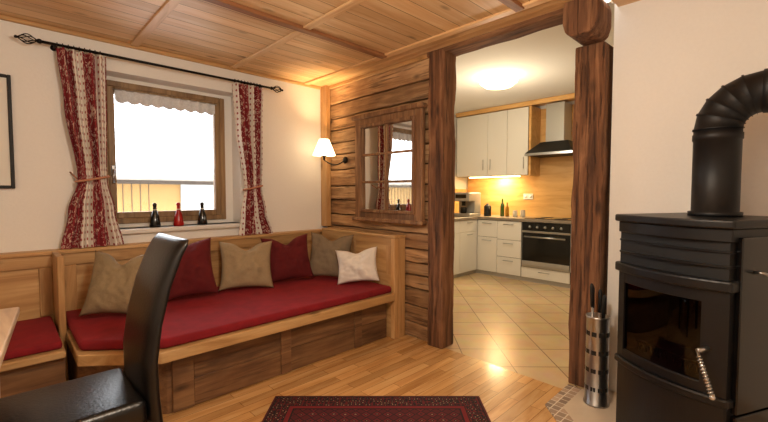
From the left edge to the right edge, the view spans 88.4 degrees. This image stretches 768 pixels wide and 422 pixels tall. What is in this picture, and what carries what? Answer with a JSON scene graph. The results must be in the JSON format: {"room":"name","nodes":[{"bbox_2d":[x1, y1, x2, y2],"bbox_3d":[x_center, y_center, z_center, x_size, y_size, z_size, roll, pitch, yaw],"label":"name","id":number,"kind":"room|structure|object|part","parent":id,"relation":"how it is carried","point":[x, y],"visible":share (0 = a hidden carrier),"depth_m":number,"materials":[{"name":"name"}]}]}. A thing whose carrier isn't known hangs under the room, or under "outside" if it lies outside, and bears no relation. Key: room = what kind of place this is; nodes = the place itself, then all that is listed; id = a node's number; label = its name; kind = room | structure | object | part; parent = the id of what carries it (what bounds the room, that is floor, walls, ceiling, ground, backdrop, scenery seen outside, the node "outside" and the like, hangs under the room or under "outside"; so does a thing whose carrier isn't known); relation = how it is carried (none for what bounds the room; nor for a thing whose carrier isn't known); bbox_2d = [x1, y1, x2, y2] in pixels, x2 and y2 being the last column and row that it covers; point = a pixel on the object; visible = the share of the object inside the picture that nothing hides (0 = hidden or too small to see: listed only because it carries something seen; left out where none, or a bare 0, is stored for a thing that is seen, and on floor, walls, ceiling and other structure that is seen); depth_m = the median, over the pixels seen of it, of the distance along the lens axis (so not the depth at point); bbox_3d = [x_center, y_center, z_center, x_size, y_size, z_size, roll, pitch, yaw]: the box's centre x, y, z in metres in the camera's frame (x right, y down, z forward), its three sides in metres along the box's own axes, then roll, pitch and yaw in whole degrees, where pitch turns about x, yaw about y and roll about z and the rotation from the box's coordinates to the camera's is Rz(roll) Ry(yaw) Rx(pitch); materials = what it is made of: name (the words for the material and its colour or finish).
{"room":"traditional dwelling","nodes":[
{"label":"traditional dwelling","id":0,"kind":"room"},
{"bbox_2d":[0,20,326,252],"bbox_3d":[-2.391,-0.204,2.955,4.700,2.700,0.380,-3,4,-44],"label":"wall","id":1,"kind":"structure","parent":0,"point":[33,214],"depth_m":2.90,"materials":[{"name":"beige paint"}]},
{"bbox_2d":[0,74,14,188],"bbox_3d":[-2.670,-0.509,2.384,0.625,0.740,0.026,-3,4,-44],"label":"framed picture","id":2,"kind":"object","parent":1,"relation":"attached to","point":[7,169],"visible":1,"depth_m":2.58,"materials":[{"name":"black"}]},
{"bbox_2d":[14,33,282,92],"bbox_3d":[-1.704,-1.152,3.223,1.930,0.065,0.132,-3,4,-44],"label":"curtain rod","id":3,"kind":"object","parent":1,"relation":"attached to","point":[53,46],"visible":0.98,"depth_m":2.94,"materials":[{"name":"black metal"}]},
{"bbox_2d":[56,47,123,248],"bbox_3d":[-2.102,-0.429,2.827,0.364,1.376,0.134,-1,3,-30],"label":"curtain","id":4,"kind":"object","parent":3,"relation":"hanging from","point":[92,220],"visible":1,"depth_m":2.81,"materials":[{"name":"red fabric"}]},
{"bbox_2d":[232,82,272,235],"bbox_3d":[-1.220,-0.468,3.687,0.134,1.376,0.334,2,3,31],"label":"curtain","id":5,"kind":"object","parent":3,"relation":"hanging from","point":[248,100],"visible":1,"depth_m":3.66,"materials":[{"name":"red fabric"}]},
{"bbox_2d":[0,229,321,323],"bbox_3d":[-2.230,0.710,2.795,4.350,0.888,0.127,-3,4,-44],"label":"panelling","id":6,"kind":"object","parent":1,"relation":"attached to","point":[26,277],"visible":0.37,"depth_m":2.74,"materials":[{"name":"brown wood"}]},
{"bbox_2d":[106,76,232,227],"bbox_3d":[-1.883,-0.475,3.417,1.150,1.200,0.108,-3,4,-44],"label":"window","id":7,"kind":"structure","parent":1,"relation":"in","point":[222,211],"depth_m":3.57,"materials":[{"name":"brown wood"}]},
{"bbox_2d":[112,88,215,114],"bbox_3d":[-1.849,-0.924,3.391,0.810,0.109,0.012,-3,4,-44],"label":"lace valance","id":8,"kind":"object","parent":7,"relation":"attached to","point":[121,96],"visible":1,"depth_m":3.36,"materials":[{"name":"fabric"}]},
{"bbox_2d":[120,222,239,233],"bbox_3d":[-1.801,0.145,3.361,1.210,0.035,0.215,-3,4,-44],"label":"window sill","id":9,"kind":"structure","parent":1,"relation":"attached to","point":[234,224],"depth_m":3.31,"materials":[{"name":"white wood"}]},
{"bbox_2d":[149,203,160,226],"bbox_3d":[-1.885,0.032,3.249,0.084,0.200,0.084,-3,4,-44],"label":"bottle","id":10,"kind":"object","parent":9,"relation":"on","point":[154,220],"visible":1,"depth_m":3.23,"materials":[{"name":"black glass"}]},
{"bbox_2d":[173,202,183,225],"bbox_3d":[-1.756,0.026,3.374,0.084,0.200,0.084,-3,4,-44],"label":"bottle","id":11,"kind":"object","parent":9,"relation":"on","point":[178,218],"visible":1,"depth_m":3.35,"materials":[{"name":"red glass"}]},
{"bbox_2d":[197,202,206,224],"bbox_3d":[-1.616,0.020,3.510,0.084,0.200,0.084,-3,4,-44],"label":"bottle","id":12,"kind":"object","parent":9,"relation":"on","point":[202,219],"visible":1,"depth_m":3.49,"materials":[{"name":"black glass"}]},
{"bbox_2d":[0,14,428,89],"bbox_3d":[-1.747,-1.235,2.236,4.488,0.035,1.480,-3,4,-44],"label":"trim","id":13,"kind":"structure","parent":1,"relation":"attached to","point":[2,17],"depth_m":3.30,"materials":[{"name":"brown wood"}]},
{"bbox_2d":[320,85,330,225],"bbox_3d":[-0.636,-0.591,4.302,0.058,1.510,0.107,-3,4,-44],"label":"post","id":14,"kind":"object","parent":1,"relation":"attached to","point":[325,91],"depth_m":4.27,"materials":[{"name":"brown wood"}]},
{"bbox_2d":[0,0,639,86],"bbox_3d":[-0.556,-1.233,1.148,4.680,0.060,4.700,-3,4,-44],"label":"ceiling","id":15,"kind":"structure","parent":0,"point":[198,29],"depth_m":2.69,"materials":[{"name":"brown wood"}]},
{"bbox_2d":[130,0,550,84],"bbox_3d":[-0.693,-1.183,0.997,4.270,0.026,4.670,-3,4,-44],"label":"batten","id":16,"kind":"object","parent":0,"point":[515,6],"depth_m":2.70,"materials":[{"name":"brown wood"}]},
{"bbox_2d":[162,273,583,421],"bbox_3d":[0.441,1.196,2.543,7.900,0.060,5.150,-3,4,-44],"label":"floor","id":17,"kind":"structure","parent":0,"point":[406,365],"depth_m":2.92,"materials":[{"name":"brown wood"}]},
{"bbox_2d":[0,307,19,397],"bbox_3d":[-1.649,0.859,1.044,0.950,0.750,1.350,-2,3,-39],"label":"dining table","id":18,"kind":"object","parent":17,"relation":"on","point":[8,316],"visible":0.93,"depth_m":1.58,"materials":[{"name":"brown wood"}]},
{"bbox_2d":[0,233,188,421],"bbox_3d":[-1.173,0.666,1.597,0.620,1.085,0.450,-3,4,-44],"label":"dining chair","id":19,"kind":"object","parent":17,"relation":"on","point":[130,394],"visible":1,"depth_m":1.57,"materials":[{"name":"black leather"}]},
{"bbox_2d":[0,251,394,413],"bbox_3d":[-1.823,0.733,2.326,4.280,0.885,1.105,-3,4,-44],"label":"bench","id":20,"kind":"object","parent":17,"relation":"on","point":[193,373],"visible":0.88,"depth_m":2.49,"materials":[{"name":"brown wood"}]},
{"bbox_2d":[3,316,61,360],"bbox_3d":[-2.639,0.764,1.836,1.725,0.043,0.660,-3,4,-44],"label":"bench cushion","id":21,"kind":"object","parent":20,"relation":"on","point":[36,335],"visible":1,"depth_m":2.24,"materials":[{"name":"red fabric"}]},
{"bbox_2d":[66,276,390,350],"bbox_3d":[-1.068,0.700,3.077,2.140,0.058,1.070,-3,4,-44],"label":"seat cushion","id":22,"kind":"object","parent":20,"relation":"on","point":[190,318],"visible":0.64,"depth_m":2.73,"materials":[{"name":"red fabric"}]},
{"bbox_2d":[79,250,143,315],"bbox_3d":[-1.759,0.478,2.607,0.387,0.426,0.229,0,3,-11],"label":"throw pillow","id":23,"kind":"object","parent":22,"relation":"on","point":[110,288],"visible":0.81,"depth_m":2.53,"materials":[{"name":"beige fabric"}]},
{"bbox_2d":[168,238,218,300],"bbox_3d":[-1.520,0.447,3.028,0.437,0.449,0.242,-2,3,-35],"label":"throw pillow","id":24,"kind":"object","parent":22,"relation":"on","point":[194,275],"visible":0.67,"depth_m":3.00,"materials":[{"name":"red fabric"}]},
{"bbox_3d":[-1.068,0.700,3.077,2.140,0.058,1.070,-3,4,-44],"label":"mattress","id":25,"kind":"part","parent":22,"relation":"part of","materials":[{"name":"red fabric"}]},
{"bbox_2d":[218,241,273,290],"bbox_3d":[-1.169,0.457,3.355,0.442,0.400,0.238,-1,3,-20],"label":"throw pillow","id":26,"kind":"object","parent":22,"relation":"on","point":[240,267],"visible":1,"depth_m":3.29,"materials":[{"name":"beige fabric"}]},
{"bbox_2d":[260,234,314,282],"bbox_3d":[-0.884,0.435,3.632,0.457,0.420,0.227,-1,3,-28],"label":"throw pillow","id":27,"kind":"object","parent":22,"relation":"on","point":[291,260],"visible":0.88,"depth_m":3.58,"materials":[{"name":"red fabric"}]},
{"bbox_2d":[310,232,353,276],"bbox_3d":[-0.511,0.423,3.739,0.431,0.434,0.202,0,3,11],"label":"throw pillow","id":28,"kind":"object","parent":22,"relation":"on","point":[323,259],"visible":0.85,"depth_m":3.68,"materials":[{"name":"beige fabric"}]},
{"bbox_2d":[335,247,379,284],"bbox_3d":[-0.238,0.485,3.504,0.410,0.331,0.172,0,3,4],"label":"throw pillow","id":29,"kind":"object","parent":22,"relation":"on","point":[361,266],"visible":1,"depth_m":3.46,"materials":[{"name":"white fabric"}]},
{"bbox_2d":[322,227,404,338],"bbox_3d":[-0.236,0.650,3.870,0.139,0.910,1.090,-3,4,-44],"label":"end panel","id":30,"kind":"object","parent":20,"relation":"attached to","point":[390,253],"depth_m":3.51,"materials":[{"name":"brown wood"}]},
{"bbox_2d":[262,396,490,421],"bbox_3d":[-0.043,1.182,2.079,1.280,0.008,0.800,0,3,0],"label":"rug","id":31,"kind":"object","parent":17,"relation":"on","point":[282,408],"visible":1,"depth_m":2.33,"materials":[{"name":"red fabric"}]},
{"bbox_2d":[327,58,428,340],"bbox_3d":[-0.088,-0.112,3.892,0.129,2.430,1.485,-3,4,-44],"label":"wall timber","id":32,"kind":"structure","parent":17,"relation":"on","point":[408,84],"depth_m":3.67,"materials":[{"name":"brown wood"}]},
{"bbox_2d":[313,139,347,164],"bbox_3d":[-0.576,-0.602,4.056,0.294,0.266,0.281,-3,4,-44],"label":"wall lamp","id":33,"kind":"object","parent":32,"relation":"attached to","point":[324,149],"depth_m":3.99,"materials":[{"name":"white fabric"}]},
{"bbox_2d":[352,102,426,224],"bbox_3d":[0.021,-0.404,3.611,0.079,1.020,0.910,-3,4,-44],"label":"mirror","id":34,"kind":"object","parent":32,"relation":"attached to","point":[389,143],"visible":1,"depth_m":3.56,"materials":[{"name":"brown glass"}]},
{"bbox_2d":[427,48,455,348],"bbox_3d":[0.476,-0.084,3.284,0.181,2.430,0.171,-3,4,-44],"label":"timber post","id":35,"kind":"object","parent":17,"relation":"on","point":[441,95],"visible":0.99,"depth_m":3.22,"materials":[{"name":"brown wood"}]},
{"bbox_2d":[453,214,572,287],"bbox_3d":[1.674,0.603,4.902,2.790,0.910,3.447,-3,4,-44],"label":"base cabinet","id":36,"kind":"object","parent":17,"relation":"on","point":[488,245],"depth_m":5.97,"materials":[{"name":"white wood"}]},
{"bbox_2d":[484,203,490,215],"bbox_3d":[1.676,-0.022,6.358,0.135,0.205,0.145,-3,4,-44],"label":"electric kettle","id":37,"kind":"object","parent":36,"relation":"on","point":[487,208],"visible":0.98,"depth_m":6.33,"materials":[{"name":"black"}]},
{"bbox_2d":[500,199,504,215],"bbox_3d":[1.891,-0.057,6.307,0.066,0.280,0.066,-3,4,-44],"label":"wine bottle","id":38,"kind":"object","parent":36,"relation":"on","point":[502,206],"visible":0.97,"depth_m":6.28,"materials":[{"name":"green glass"}]},
{"bbox_2d":[505,203,508,216],"bbox_3d":[1.940,-0.023,6.216,0.060,0.220,0.060,-3,4,-44],"label":"oil bottle","id":39,"kind":"object","parent":36,"relation":"on","point":[506,207],"visible":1,"depth_m":6.19,"materials":[{"name":"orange glass"}]},
{"bbox_2d":[513,210,517,216],"bbox_3d":[2.045,0.040,6.153,0.076,0.100,0.076,-3,4,-44],"label":"storage jar","id":40,"kind":"object","parent":36,"relation":"on","point":[515,212],"visible":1,"depth_m":6.12,"materials":[{"name":"clear glass"}]},
{"bbox_2d":[520,210,524,216],"bbox_3d":[2.135,0.038,6.074,0.076,0.110,0.076,-3,4,-44],"label":"storage jar","id":41,"kind":"object","parent":36,"relation":"on","point":[522,212],"visible":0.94,"depth_m":6.04,"materials":[{"name":"clear glass"}]},
{"bbox_2d":[454,93,574,217],"bbox_3d":[1.670,-0.713,4.852,2.798,1.725,3.428,-3,4,-44],"label":"kitchen wood panelling","id":42,"kind":"object","parent":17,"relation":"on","point":[549,180],"visible":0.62,"depth_m":6.03,"materials":[{"name":"brown wood"}]},
{"bbox_2d":[454,192,480,216],"bbox_3d":[1.324,-0.107,6.311,0.344,0.378,0.300,-3,4,-44],"label":"coffee machine","id":43,"kind":"object","parent":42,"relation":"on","point":[469,202],"visible":0.93,"depth_m":6.23,"materials":[{"name":"grey plastic"}]},
{"bbox_2d":[457,107,528,176],"bbox_3d":[1.800,-1.069,6.423,0.348,1.007,1.282,-3,4,-44],"label":"upper cabinet","id":44,"kind":"object","parent":42,"relation":"attached to","point":[494,143],"depth_m":6.26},
{"bbox_2d":[469,176,519,177],"bbox_3d":[1.795,-0.557,6.469,0.060,0.016,0.900,-3,4,-44],"label":"under-cabinet light","id":45,"kind":"object","parent":42,"relation":"attached to","point":[492,176],"visible":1,"depth_m":6.45,"materials":[{"name":"beige plastic"}]},
{"bbox_2d":[523,194,532,198],"bbox_3d":[2.271,-0.228,6.222,0.011,0.090,0.160,-3,4,-44],"label":"power socket","id":46,"kind":"object","parent":42,"relation":"attached to","point":[525,196],"visible":1,"depth_m":6.22,"materials":[{"name":"white plastic"}]},
{"bbox_2d":[521,222,570,272],"bbox_3d":[2.226,0.490,5.477,0.073,0.645,0.670,-3,4,-44],"label":"built-in oven","id":47,"kind":"object","parent":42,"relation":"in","point":[546,246],"visible":1,"depth_m":5.46,"materials":[{"name":"black"}]},
{"bbox_2d":[524,101,572,157],"bbox_3d":[2.449,-1.167,5.633,0.512,0.750,0.670,-3,4,-44],"label":"range hood","id":48,"kind":"object","parent":42,"relation":"attached to","point":[558,143],"visible":0.93,"depth_m":5.60,"materials":[{"name":"grey metal"}]},
{"bbox_2d":[525,217,572,220],"bbox_3d":[2.437,0.108,5.666,0.480,0.008,0.650,-3,4,-44],"label":"cooktop","id":49,"kind":"object","parent":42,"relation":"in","point":[545,218],"visible":0.97,"depth_m":5.63,"materials":[{"name":"black glass"}]},
{"bbox_2d":[545,384,616,421],"bbox_3d":[1.510,1.197,1.727,1.055,0.011,1.690,-3,4,-44],"label":"hearth","id":50,"kind":"object","parent":17,"relation":"on","point":[568,405],"visible":0.46,"depth_m":2.33,"materials":[{"name":"tile"}]},
{"bbox_2d":[583,283,610,408],"bbox_3d":[1.284,0.797,2.376,0.140,0.728,0.140,-3,4,-44],"label":"stand","id":51,"kind":"object","parent":50,"relation":"on","point":[597,323],"visible":1,"depth_m":2.33,"materials":[{"name":"metal"}]},
{"bbox_2d":[614,212,767,421],"bbox_3d":[1.491,0.604,1.872,0.591,1.160,0.578,-1,3,-19],"label":"wood stove","id":52,"kind":"object","parent":50,"relation":"on","point":[692,336],"visible":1,"depth_m":1.68,"materials":[{"name":"black metal"}]},
{"bbox_2d":[687,68,767,216],"bbox_3d":[1.983,-0.296,1.392,0.258,0.679,1.444,-3,4,-44],"label":"flue pipe","id":53,"kind":"object","parent":52,"relation":"on","point":[718,134],"visible":1,"depth_m":1.76,"materials":[{"name":"black metal"}]},
{"bbox_2d":[567,41,613,387],"bbox_3d":[1.367,0.052,2.610,0.205,2.220,0.201,-3,4,-44],"label":"timber post","id":54,"kind":"object","parent":17,"relation":"on","point":[593,76],"visible":0.72,"depth_m":2.53,"materials":[{"name":"brown wood"}]},
{"bbox_2d":[563,0,611,45],"bbox_3d":[1.251,-1.166,2.429,0.270,0.225,0.198,-3,4,-44],"label":"bolster","id":55,"kind":"object","parent":54,"relation":"on","point":[587,22],"visible":0.92,"depth_m":2.35,"materials":[{"name":"brown wood"}]},
{"bbox_2d":[454,114,466,188],"bbox_3d":[0.276,-0.342,5.978,3.255,2.700,0.100,-3,4,-44],"label":"wall","id":56,"kind":"structure","parent":0,"point":[459,182],"depth_m":6.83,"materials":[{"name":"paint"}]},
{"bbox_2d":[466,101,574,216],"bbox_3d":[2.926,-0.327,5.661,0.100,2.700,4.050,-3,4,-44],"label":"wall","id":57,"kind":"structure","parent":0,"point":[570,102],"depth_m":6.35,"materials":[{"name":"paint"}]},
{"bbox_2d":[455,2,614,113],"bbox_3d":[1.723,-1.593,4.432,3.255,0.060,4.050,-3,4,-44],"label":"ceiling","id":58,"kind":"structure","parent":0,"point":[544,61],"depth_m":4.31,"materials":[{"name":"paint"}]},
{"bbox_2d":[478,71,518,89],"bbox_3d":[1.338,-1.502,4.614,0.460,0.135,0.460,-3,4,-44],"label":"ceiling lamp","id":59,"kind":"object","parent":58,"relation":"attached to","point":[496,80],"visible":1,"depth_m":4.47,"materials":[{"name":"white glass"}]},
{"bbox_2d":[604,0,612,4],"bbox_3d":[0.990,-1.421,2.826,0.045,0.258,1.160,-3,4,-44],"label":"lintel","id":60,"kind":"object","parent":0,"point":[609,2],"depth_m":2.42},
{"bbox_2d":[607,0,767,392],"bbox_3d":[2.141,-0.155,1.867,0.120,2.700,1.900,-3,4,-44],"label":"wall","id":61,"kind":"structure","parent":0,"point":[670,57],"depth_m":2.27,"materials":[{"name":"white paint"}]},
{"label":"outside","id":62,"kind":"structure","parent":0,"visible":0},
{"bbox_3d":[-18.794,2.174,26.625,90.000,0.200,55.800,-3,4,-44],"label":"snowy ground","id":63,"kind":"structure","parent":62,"visible":0},
{"bbox_2d":[116,163,213,211],"bbox_3d":[-4.064,0.619,12.827,28.000,4.160,3.200,-3,4,-44],"label":"neighbouring building","id":64,"kind":"structure","parent":63,"relation":"on","point":[139,186],"depth_m":10.08,"materials":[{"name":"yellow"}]},
{"bbox_3d":[1.124,-0.047,-0.513,4.900,2.700,0.100,-3,4,-44],"label":"wall","id":65,"kind":"structure","parent":0,"visible":0},
{"bbox_2d":[427,8,562,56],"bbox_3d":[0.800,-1.272,2.899,0.176,0.053,1.120,-3,4,-44],"label":"header beam","id":66,"kind":"structure","parent":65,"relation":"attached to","point":[553,19],"depth_m":2.79,"materials":[{"name":"brown wood"}]}
]}

